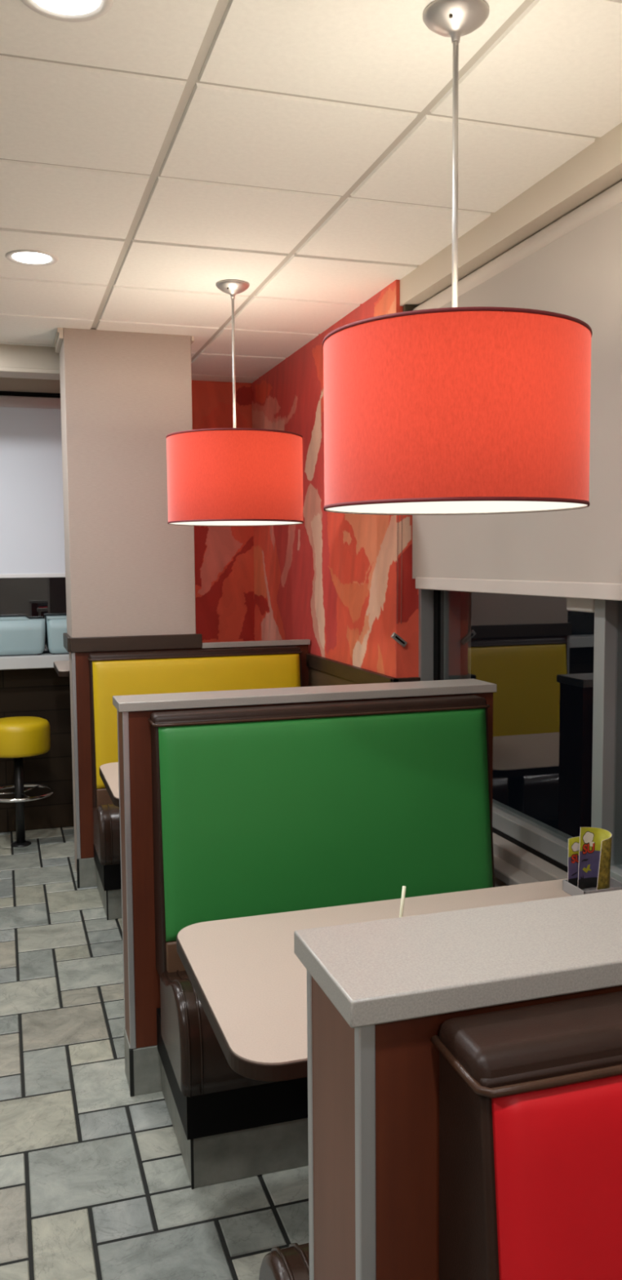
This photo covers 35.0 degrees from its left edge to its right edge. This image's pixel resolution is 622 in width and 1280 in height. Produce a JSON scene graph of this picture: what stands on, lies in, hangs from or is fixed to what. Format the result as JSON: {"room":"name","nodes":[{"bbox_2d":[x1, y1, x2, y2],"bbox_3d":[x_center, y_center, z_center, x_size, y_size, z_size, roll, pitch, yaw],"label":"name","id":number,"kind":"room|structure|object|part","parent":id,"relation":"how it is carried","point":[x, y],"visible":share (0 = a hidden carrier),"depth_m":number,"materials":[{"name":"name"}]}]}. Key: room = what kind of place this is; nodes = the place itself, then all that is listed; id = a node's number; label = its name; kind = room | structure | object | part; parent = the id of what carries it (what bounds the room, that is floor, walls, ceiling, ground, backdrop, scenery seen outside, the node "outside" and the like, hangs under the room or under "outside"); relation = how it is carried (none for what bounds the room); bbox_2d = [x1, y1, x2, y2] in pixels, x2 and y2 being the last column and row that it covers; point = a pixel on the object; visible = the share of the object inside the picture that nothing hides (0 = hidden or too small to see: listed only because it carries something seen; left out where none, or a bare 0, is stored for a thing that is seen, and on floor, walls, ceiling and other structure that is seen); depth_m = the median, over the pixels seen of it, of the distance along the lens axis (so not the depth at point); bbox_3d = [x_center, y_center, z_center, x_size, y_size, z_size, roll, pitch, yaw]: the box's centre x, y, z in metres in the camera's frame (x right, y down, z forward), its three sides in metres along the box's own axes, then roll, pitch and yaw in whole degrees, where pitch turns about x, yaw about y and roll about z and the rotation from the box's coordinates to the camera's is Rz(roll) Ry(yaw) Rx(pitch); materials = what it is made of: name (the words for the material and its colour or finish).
{"room":"eatery","nodes":[
{"label":"eatery","id":0,"kind":"room"},
{"bbox_2d":[58,328,195,871],"bbox_3d":[-0.960,-0.158,5.228,0.636,2.821,0.358,-2,5,-17],"label":"wall column","id":1,"kind":"structure","parent":0,"point":[129,571],"depth_m":5.00,"materials":[{"name":"paint"}]},
{"bbox_2d":[53,327,194,352],"bbox_3d":[-0.976,-1.535,5.117,0.680,0.050,0.358,-2,5,-17],"label":"trim","id":2,"kind":"structure","parent":1,"relation":"attached to","point":[59,335],"depth_m":4.98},
{"bbox_2d":[0,377,254,832],"bbox_3d":[-2.643,-0.210,5.889,5.300,2.847,0.220,-2,5,-17],"label":"wall","id":3,"kind":"structure","parent":0,"point":[224,556],"depth_m":6.29,"materials":[{"name":"red abstract mural wallpaper"},{"name":"dark brown tile"}]},
{"bbox_2d":[0,391,60,397],"bbox_3d":[-3.237,-0.625,5.600,4.020,1.670,0.110,-2,5,-17],"label":"window","id":4,"kind":"structure","parent":3,"relation":"in","point":[2,393],"depth_m":5.96,"materials":[{"name":"black metal"}]},
{"bbox_2d":[0,395,65,577],"bbox_3d":[-3.222,-0.877,5.527,3.980,1.093,0.068,-2,5,-17],"label":"roller blind","id":5,"kind":"object","parent":3,"relation":"attached to","point":[32,531],"visible":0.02,"depth_m":6.00,"materials":[{"name":"white fabric"}]},
{"bbox_2d":[0,653,69,670],"bbox_3d":[-3.182,0.177,5.526,4.010,0.074,0.198,-2,5,-17],"label":"countertop","id":6,"kind":"structure","parent":3,"relation":"attached to","point":[43,660],"depth_m":5.90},
{"bbox_2d":[0,616,44,656],"bbox_3d":[-1.861,-0.021,5.956,0.490,0.231,0.132,-2,5,-17],"label":"tub","id":7,"kind":"object","parent":6,"relation":"on","point":[19,635],"visible":1,"depth_m":5.93,"materials":[{"name":"blue plastic"}]},
{"bbox_2d":[45,615,69,654],"bbox_3d":[-1.465,-0.034,6.081,0.320,0.231,0.132,-2,5,-17],"label":"tub","id":8,"kind":"object","parent":6,"relation":"on","point":[56,625],"visible":0.44,"depth_m":5.99,"materials":[{"name":"blue plastic"}]},
{"bbox_2d":[0,826,309,1279],"bbox_3d":[-1.373,1.533,1.832,5.570,0.004,9.303,-2,5,-17],"label":"floor","id":9,"kind":"structure","parent":0,"point":[95,1182],"depth_m":2.85,"materials":[{"name":"tile"}]},
{"bbox_2d":[0,715,54,847],"bbox_3d":[-1.725,0.839,5.818,0.406,0.753,0.406,-2,5,-17],"label":"bar stool","id":10,"kind":"object","parent":9,"relation":"on","point":[20,737],"visible":1,"depth_m":5.71,"materials":[{"name":"yellow leather"}]},
{"bbox_3d":[-1.724,0.935,5.826,0.200,0.544,0.200,-2,5,-17],"label":"post","id":11,"kind":"part","parent":10,"relation":"part of","materials":[{"name":"black metal"}]},
{"bbox_3d":[-1.727,0.563,5.796,0.372,0.200,0.372,-2,5,-17],"label":"seat","id":12,"kind":"part","parent":10,"relation":"part of","materials":[{"name":"yellow leather"}]},
{"bbox_2d":[53,660,69,676],"bbox_3d":[-1.127,0.675,5.732,0.664,1.083,0.564,-2,5,-17],"label":"countertop","id":13,"kind":"structure","parent":9,"relation":"on","point":[61,668],"depth_m":5.50,"materials":[{"name":"beige laminate"}]},
{"bbox_2d":[99,762,119,806],"bbox_3d":[-0.273,0.942,4.259,1.191,0.770,0.731,-2,5,-17],"label":"table","id":14,"kind":"object","parent":9,"relation":"on","point":[108,772],"visible":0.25,"depth_m":4.09,"materials":[{"name":"beige laminate"}]},
{"bbox_2d":[62,632,310,888],"bbox_3d":[-0.663,0.598,5.361,1.276,1.288,0.386,-2,5,-17],"label":"wall","id":15,"kind":"structure","parent":9,"relation":"on","point":[80,648],"depth_m":5.04,"materials":[{"name":"brown wood"}]},
{"bbox_3d":[-1.195,0.592,5.014,0.018,1.060,0.015,-2,5,-17],"label":"corner trim","id":16,"kind":"part","parent":15,"relation":"part of","materials":[{"name":"metal"}]},
{"bbox_3d":[-1.195,0.592,5.012,0.018,1.060,0.015,-2,5,-17],"label":"corner trim","id":17,"kind":"part","parent":15,"relation":"part of","materials":[{"name":"metal"}]},
{"bbox_2d":[87,645,302,919],"bbox_3d":[-0.497,0.670,4.945,1.167,1.208,0.544,-2,5,-17],"label":"bench","id":18,"kind":"object","parent":9,"relation":"on","point":[111,674],"visible":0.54,"depth_m":4.96,"materials":[{"name":"yellow leather"}]},
{"bbox_2d":[93,804,120,865],"bbox_3d":[-0.471,0.885,4.883,1.167,0.252,0.372,-2,5,-17],"label":"seat cushion","id":19,"kind":"object","parent":18,"relation":"on","point":[106,824],"depth_m":4.56,"materials":[{"name":"brown leather"}]},
{"bbox_3d":[-0.574,0.458,5.096,1.101,0.808,0.179,-2,5,-17],"label":"frame","id":20,"kind":"part","parent":18,"relation":"part of","materials":[{"name":"leather"}]},
{"bbox_3d":[-0.563,0.403,5.051,1.074,0.629,0.085,-2,5,-17],"label":"panel","id":21,"kind":"part","parent":18,"relation":"part of","materials":[{"name":"yellow leather"}]},
{"bbox_2d":[258,1242,309,1279],"bbox_3d":[0.539,0.926,1.626,1.167,1.208,0.544,-2,5,-17],"label":"bench","id":22,"kind":"object","parent":9,"relation":"on","point":[292,1262],"visible":0.16,"depth_m":1.62,"materials":[{"name":"brown leather"}]},
{"bbox_2d":[112,678,497,1097],"bbox_3d":[0.005,0.782,3.288,1.270,1.240,0.174,-2,5,-17],"label":"wall","id":23,"kind":"structure","parent":9,"relation":"on","point":[141,979],"depth_m":3.07,"materials":[{"name":"brown wood"}]},
{"bbox_3d":[-0.602,0.734,3.165,0.018,1.060,0.015,-2,5,-17],"label":"corner trim","id":24,"kind":"part","parent":23,"relation":"part of","materials":[{"name":"metal"}]},
{"bbox_3d":[-0.581,0.739,3.099,0.014,1.060,0.124,-2,5,-17],"label":"panel","id":25,"kind":"part","parent":23,"relation":"part of","materials":[{"name":"grey metal"}]},
{"bbox_3d":[-0.560,0.744,3.033,0.018,1.060,0.015,-2,5,-17],"label":"corner trim","id":26,"kind":"part","parent":23,"relation":"part of","materials":[{"name":"metal"}]},
{"bbox_2d":[147,694,495,1189],"bbox_3d":[0.138,0.822,2.966,1.167,1.208,0.544,-2,5,-17],"label":"bench","id":27,"kind":"object","parent":9,"relation":"on","point":[274,809],"visible":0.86,"depth_m":3.00,"materials":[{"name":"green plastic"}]},
{"bbox_2d":[160,970,275,1096],"bbox_3d":[0.164,1.038,2.904,1.167,0.252,0.372,-2,5,-17],"label":"seat cushion","id":28,"kind":"object","parent":27,"relation":"on","point":[201,1068],"depth_m":2.59,"materials":[{"name":"brown leather"}]},
{"bbox_3d":[0.061,0.610,3.117,1.101,0.808,0.179,-2,5,-17],"label":"frame","id":29,"kind":"part","parent":27,"relation":"part of","materials":[{"name":"leather"}]},
{"bbox_3d":[0.072,0.555,3.071,1.074,0.629,0.085,-2,5,-17],"label":"panel","id":30,"kind":"part","parent":27,"relation":"part of","materials":[{"name":"green leather"}]},
{"bbox_2d":[176,878,571,1081],"bbox_3d":[0.335,1.094,2.288,1.191,0.770,0.731,-2,5,-17],"label":"table","id":31,"kind":"object","parent":9,"relation":"on","point":[247,978],"visible":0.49,"depth_m":2.17,"materials":[{"name":"beige laminate"}]},
{"bbox_2d":[562,876,621,895],"bbox_3d":[0.759,0.662,2.628,0.136,0.029,0.104,-2,5,-17],"label":"caddy","id":32,"kind":"object","parent":31,"relation":"on","point":[615,885],"visible":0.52,"depth_m":2.62,"materials":[{"name":"grey plastic"}]},
{"bbox_2d":[568,835,580,885],"bbox_3d":[0.718,0.596,2.652,0.062,0.136,0.005,-2,5,-20],"label":"menu","id":33,"kind":"object","parent":32,"relation":"in","point":[573,842],"visible":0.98,"depth_m":2.65,"materials":[{"name":"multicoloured paper"}]},
{"bbox_2d":[571,841,579,875],"bbox_3d":[0.715,0.588,2.650,0.037,0.091,0.004,-2,5,-17],"label":"print","id":34,"kind":"object","parent":33,"relation":"attached to","point":[575,845],"depth_m":2.65,"materials":[{"name":"multicoloured"}]},
{"bbox_2d":[577,826,612,889],"bbox_3d":[0.761,0.584,2.624,0.078,0.172,0.061,-3,5,-33],"label":"menu","id":35,"kind":"object","parent":32,"relation":"in","point":[595,843],"visible":0.98,"depth_m":2.64,"materials":[{"name":"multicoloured paper"}]},
{"bbox_2d":[580,831,595,881],"bbox_3d":[0.742,0.579,2.641,0.048,0.134,0.007,-2,5,-17],"label":"print","id":36,"kind":"object","parent":35,"relation":"attached to","point":[587,837],"depth_m":2.64,"materials":[{"name":"multicoloured"}]},
{"bbox_3d":[0.212,0.682,2.276,0.063,0.053,0.063,-2,5,-17],"label":"paper cup","id":37,"kind":"object","parent":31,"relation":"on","visible":0},
{"bbox_2d":[399,885,406,917],"bbox_3d":[0.208,0.636,2.271,0.024,0.139,0.008,-2,5,-17],"label":"straw","id":38,"kind":"object","parent":37,"relation":"in","point":[403,891],"visible":0.6,"depth_m":2.27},
{"bbox_2d":[293,889,621,1279],"bbox_3d":[0.620,0.937,1.275,1.270,1.240,0.194,-2,5,-17],"label":"wall","id":39,"kind":"structure","parent":9,"relation":"on","point":[379,992],"depth_m":1.01,"materials":[{"name":"grey laminate"}]},
{"bbox_3d":[0.009,0.888,1.161,0.018,1.060,0.015,-2,5,-17],"label":"corner trim","id":40,"kind":"part","parent":39,"relation":"part of","materials":[{"name":"metal"}]},
{"bbox_3d":[0.033,0.894,1.086,0.014,1.060,0.144,-2,5,-17],"label":"panel","id":41,"kind":"part","parent":39,"relation":"part of","materials":[{"name":"brown laminate"}]},
{"bbox_3d":[0.057,0.900,1.010,0.018,1.060,0.015,-2,5,-17],"label":"corner trim","id":42,"kind":"part","parent":39,"relation":"part of","materials":[{"name":"metal"}]},
{"bbox_3d":[0.629,0.875,1.273,1.234,1.060,0.170,-2,5,-17],"label":"panel","id":43,"kind":"part","parent":39,"relation":"part of","materials":[{"name":"brown wood"}]},
{"bbox_2d":[431,991,621,1279],"bbox_3d":[0.755,0.978,0.943,1.167,1.208,0.544,-2,5,-17],"label":"bench","id":44,"kind":"object","parent":9,"relation":"on","point":[531,1096],"visible":1,"depth_m":0.91,"materials":[{"name":"red leather"}]},
{"bbox_3d":[0.689,0.711,1.049,1.074,0.629,0.085,-2,5,-17],"label":"panel","id":45,"kind":"part","parent":44,"relation":"part of","materials":[{"name":"red leather"}]},
{"bbox_2d":[0,0,621,382],"bbox_3d":[-1.342,-1.305,1.631,5.300,0.050,8.900,-2,5,-17],"label":"ceiling","id":46,"kind":"structure","parent":0,"point":[164,152],"depth_m":2.76,"materials":[{"name":"tile"}]},
{"bbox_2d":[0,344,59,380],"bbox_3d":[-3.136,-1.450,4.825,3.800,0.145,0.185,-2,5,-17],"label":"trim","id":47,"kind":"structure","parent":46,"relation":"attached to","point":[24,362],"depth_m":5.25,"materials":[{"name":"beige paint"}]},
{"bbox_2d":[4,249,57,266],"bbox_3d":[-1.058,-1.449,3.734,0.194,0.009,0.194,-2,5,-17],"label":"recessed light","id":48,"kind":"object","parent":46,"relation":"in","point":[24,257],"visible":1,"depth_m":3.73,"materials":[{"name":"white plastic"}]},
{"bbox_2d":[20,0,113,22],"bbox_3d":[-0.502,-1.316,2.011,0.194,0.009,0.194,-2,5,-17],"label":"recessed light","id":49,"kind":"object","parent":46,"relation":"in","point":[68,11],"visible":1,"depth_m":2.06,"materials":[{"name":"white plastic"}]},
{"bbox_2d":[165,279,303,526],"bbox_3d":[-0.323,-0.989,4.151,0.576,0.993,0.576,-2,5,-17],"label":"pendant lamp","id":50,"kind":"object","parent":46,"relation":"hanging from","point":[224,477],"visible":1,"depth_m":3.93,"materials":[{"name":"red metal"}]},
{"bbox_3d":[-0.324,-1.131,4.139,0.012,0.601,0.012,-2,5,-17],"label":"rod","id":51,"kind":"part","parent":50,"relation":"part of","materials":[{"name":"silver metal"}]},
{"bbox_3d":[-0.322,-0.852,4.161,0.576,0.008,0.576,-2,5,-17],"label":"shade trim","id":52,"kind":"part","parent":50,"relation":"part of","materials":[{"name":"red fabric"}]},
{"bbox_3d":[-0.321,-0.675,4.176,0.572,0.363,0.572,-2,5,-17],"label":"lamp shade","id":53,"kind":"part","parent":50,"relation":"part of","materials":[{"name":"red fabric"}]},
{"bbox_3d":[-0.319,-0.498,4.189,0.576,0.008,0.576,-2,5,-17],"label":"shade trim","id":54,"kind":"part","parent":50,"relation":"part of","materials":[{"name":"white plastic"}]},
{"bbox_2d":[171,520,301,524],"bbox_3d":[-0.319,-0.500,4.189,0.566,0.003,0.566,-2,5,-17],"label":"diffuser","id":55,"kind":"object","parent":50,"relation":"attached to","point":[173,522],"depth_m":4.19,"materials":[{"name":"white plastic"}]},
{"bbox_2d":[322,0,592,515],"bbox_3d":[0.311,-0.808,2.129,0.576,1.043,0.576,-2,5,-17],"label":"pendant lamp","id":56,"kind":"object","parent":46,"relation":"hanging from","point":[455,410],"visible":1,"depth_m":1.91,"materials":[{"name":"red fabric"}]},
{"bbox_3d":[0.310,-0.950,2.118,0.012,0.651,0.012,-2,5,-17],"label":"rod","id":57,"kind":"part","parent":56,"relation":"part of","materials":[{"name":"silver metal"}]},
{"bbox_3d":[0.316,-0.293,2.170,0.576,0.008,0.576,-2,5,-17],"label":"shade trim","id":58,"kind":"part","parent":56,"relation":"part of","materials":[{"name":"white plastic"}]},
{"bbox_2d":[326,501,586,513],"bbox_3d":[0.316,-0.294,2.170,0.566,0.003,0.566,-2,5,-17],"label":"diffuser","id":59,"kind":"object","parent":56,"relation":"attached to","point":[341,507],"depth_m":2.16,"materials":[{"name":"white plastic"}]},
{"bbox_3d":[0.314,-0.470,2.156,0.572,0.363,0.572,-2,5,-17],"label":"lamp shade","id":60,"kind":"part","parent":56,"relation":"part of","materials":[{"name":"red fabric"}]},
{"bbox_3d":[0.313,-0.646,2.142,0.576,0.008,0.576,-2,5,-17],"label":"shade trim","id":61,"kind":"part","parent":56,"relation":"part of","materials":[{"name":"red fabric"}]},
{"bbox_2d":[251,122,621,887],"bbox_3d":[1.074,0.029,2.509,0.350,2.847,8.920,-2,5,-17],"label":"wall","id":62,"kind":"structure","parent":0,"point":[329,580],"depth_m":4.58,"materials":[{"name":"red paint"}]},
{"bbox_2d":[308,666,358,686],"bbox_3d":[0.206,0.726,4.904,0.115,1.092,1.375,-2,5,-17],"label":"trim","id":63,"kind":"structure","parent":62,"relation":"attached to","point":[316,677],"depth_m":5.11,"materials":[{"name":"brown laminate"}]},
{"bbox_2d":[306,653,420,684],"bbox_3d":[0.198,0.146,4.849,0.128,0.070,1.390,-2,5,-17],"label":"trim","id":64,"kind":"structure","parent":62,"relation":"attached to","point":[356,674],"depth_m":4.69,"materials":[{"name":"brown laminate"}]},
{"bbox_2d":[391,180,621,647],"bbox_3d":[1.307,-0.459,1.307,0.165,1.417,5.966,-2,5,-17],"label":"roller blind","id":65,"kind":"object","parent":62,"relation":"attached to","point":[572,267],"visible":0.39,"depth_m":3.02,"materials":[{"name":"fabric"}]},
{"bbox_3d":[0.374,-0.699,4.116,0.034,1.265,0.004,-2,5,-17],"label":"bead chain","id":66,"kind":"part","parent":65,"relation":"part of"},
{"bbox_2d":[418,589,621,885],"bbox_3d":[1.428,-0.091,1.219,0.260,2.155,6.272,-2,5,-17],"label":"window","id":67,"kind":"structure","parent":62,"relation":"in","point":[527,850],"depth_m":3.28,"materials":[{"name":"grey metal"}]},
{"bbox_3d":[1.413,0.945,1.277,0.200,0.080,6.240,-2,5,-17],"label":"sill","id":68,"kind":"part","parent":67,"relation":"part of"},
{"bbox_2d":[566,597,595,612],"bbox_3d":[0.858,-0.121,3.102,0.033,0.064,0.150,-2,5,-17],"label":"sensor","id":69,"kind":"object","parent":67,"relation":"attached to","point":[583,605],"visible":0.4,"depth_m":3.09,"materials":[{"name":"white plastic"}]}
]}

